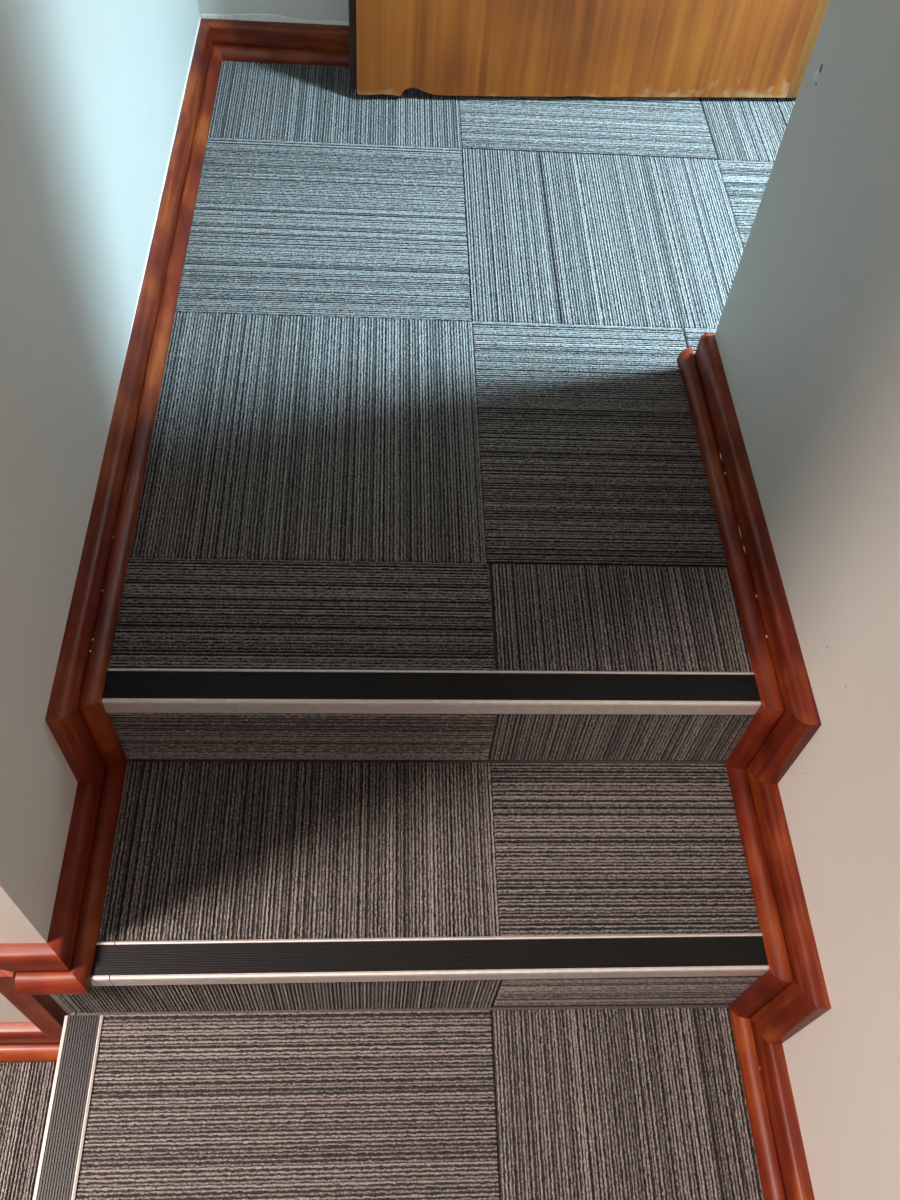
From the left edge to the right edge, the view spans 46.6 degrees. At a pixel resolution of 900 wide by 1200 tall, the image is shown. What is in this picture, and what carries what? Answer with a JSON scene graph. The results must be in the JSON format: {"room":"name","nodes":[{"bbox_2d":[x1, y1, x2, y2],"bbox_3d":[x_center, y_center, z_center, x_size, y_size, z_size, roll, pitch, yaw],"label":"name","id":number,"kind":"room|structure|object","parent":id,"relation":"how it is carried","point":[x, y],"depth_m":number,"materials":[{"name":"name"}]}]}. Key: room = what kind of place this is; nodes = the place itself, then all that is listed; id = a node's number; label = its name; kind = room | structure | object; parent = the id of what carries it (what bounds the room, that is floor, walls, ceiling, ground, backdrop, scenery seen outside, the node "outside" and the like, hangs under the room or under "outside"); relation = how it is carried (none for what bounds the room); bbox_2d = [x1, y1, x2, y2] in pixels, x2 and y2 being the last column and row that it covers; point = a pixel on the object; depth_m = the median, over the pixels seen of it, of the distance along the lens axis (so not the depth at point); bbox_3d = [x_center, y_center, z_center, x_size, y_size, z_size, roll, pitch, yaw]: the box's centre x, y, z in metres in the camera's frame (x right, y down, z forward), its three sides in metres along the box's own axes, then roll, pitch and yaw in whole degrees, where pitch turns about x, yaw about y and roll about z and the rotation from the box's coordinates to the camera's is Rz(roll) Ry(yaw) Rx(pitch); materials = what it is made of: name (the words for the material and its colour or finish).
{"room":"stairwell","nodes":[
{"label":"stairwell","id":0,"kind":"room"},
{"bbox_2d":[0,1012,75,1199],"bbox_3d":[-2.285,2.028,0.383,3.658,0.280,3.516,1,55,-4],"label":"stair step","id":1,"kind":"structure","parent":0,"point":[25,1088],"depth_m":1.48,"materials":[{"name":"carpet"}]},
{"bbox_2d":[0,0,199,1021],"bbox_3d":[-2.266,-0.957,0.868,3.678,2.926,1.922,1,55,-4],"label":"wall","id":2,"kind":"structure","parent":0,"point":[91,91],"depth_m":1.21,"materials":[{"name":"paint"}]},
{"bbox_2d":[0,1022,60,1062],"bbox_3d":[-2.332,0.612,1.389,3.641,0.063,0.041,1,55,-4],"label":"baseboard","id":3,"kind":"structure","parent":2,"relation":"attached to","point":[20,1042],"depth_m":1.51,"materials":[{"name":"red wood"}]},
{"bbox_2d":[0,17,222,1038],"bbox_3d":[-0.520,-0.258,1.804,0.131,0.570,1.843,1,55,-4],"label":"baseboard","id":4,"kind":"structure","parent":2,"relation":"attached to","point":[77,718],"depth_m":1.35,"materials":[{"name":"red wood"}]},
{"bbox_2d":[198,0,348,21],"bbox_3d":[0.769,-1.802,1.377,2.422,2.400,0.120,1,55,-4],"label":"wall","id":5,"kind":"structure","parent":0,"point":[330,10],"depth_m":2.10,"materials":[{"name":"paint"}]},
{"bbox_2d":[201,14,349,66],"bbox_3d":[0.644,-1.126,2.192,2.302,0.078,0.041,1,55,-4],"label":"baseboard","id":6,"kind":"structure","parent":5,"relation":"attached to","point":[265,38],"depth_m":2.13,"materials":[{"name":"red wood"}]},
{"bbox_2d":[349,0,829,97],"bbox_3d":[0.342,-1.608,1.330,0.964,1.980,0.037,-3,55,-6],"label":"door","id":7,"kind":"structure","parent":5,"relation":"in","point":[531,48],"depth_m":2.04,"materials":[{"name":"brown wood"}]},
{"bbox_2d":[55,975,763,1199],"bbox_3d":[0.026,2.009,0.465,0.976,0.458,3.519,1,55,-4],"label":"landing","id":8,"kind":"structure","parent":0,"point":[572,1088],"depth_m":1.35,"materials":[{"name":"carpet"}]},
{"bbox_2d":[32,1015,103,1199],"bbox_3d":[-0.463,1.231,0.918,0.050,0.024,1.650,1,55,-4],"label":"stair nosing","id":9,"kind":"object","parent":8,"relation":"attached to","point":[57,1176],"depth_m":1.32,"materials":[{"name":"metal"}]},
{"bbox_2d":[98,713,760,941],"bbox_3d":[-0.023,0.365,1.408,0.907,0.437,0.284,1,55,-4],"label":"step","id":10,"kind":"structure","parent":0,"point":[231,826],"depth_m":1.37,"materials":[{"name":"carpet"}]},
{"bbox_2d":[91,933,768,985],"bbox_3d":[-0.018,0.444,1.294,0.827,0.030,0.046,1,55,-4],"label":"stair nosing","id":11,"kind":"object","parent":10,"relation":"attached to","point":[253,961],"depth_m":1.28,"materials":[{"name":"metal"}]},
{"bbox_2d":[109,61,795,733],"bbox_3d":[0.663,-0.348,1.753,2.302,0.100,1.818,1,55,-4],"label":"floor","id":12,"kind":"structure","parent":0,"point":[423,404],"depth_m":1.63,"materials":[{"name":"carpet"}]},
{"bbox_2d":[102,668,760,714],"bbox_3d":[-0.016,0.117,1.325,0.820,0.030,0.049,1,55,-4],"label":"stair nosing","id":13,"kind":"object","parent":12,"relation":"attached to","point":[126,690],"depth_m":1.31,"materials":[{"name":"metal"}]},
{"bbox_2d":[715,0,899,1199],"bbox_3d":[0.616,0.888,-0.325,0.122,2.742,4.410,0,55,-4],"label":"wall","id":14,"kind":"structure","parent":0,"point":[807,335],"depth_m":1.20,"materials":[{"name":"paint"}]},
{"bbox_2d":[678,333,830,1199],"bbox_3d":[0.469,1.496,0.545,0.041,0.404,4.425,0,55,-4],"label":"baseboard","id":15,"kind":"structure","parent":14,"relation":"attached to","point":[792,993],"depth_m":1.35,"materials":[{"name":"red wood"}]}
]}

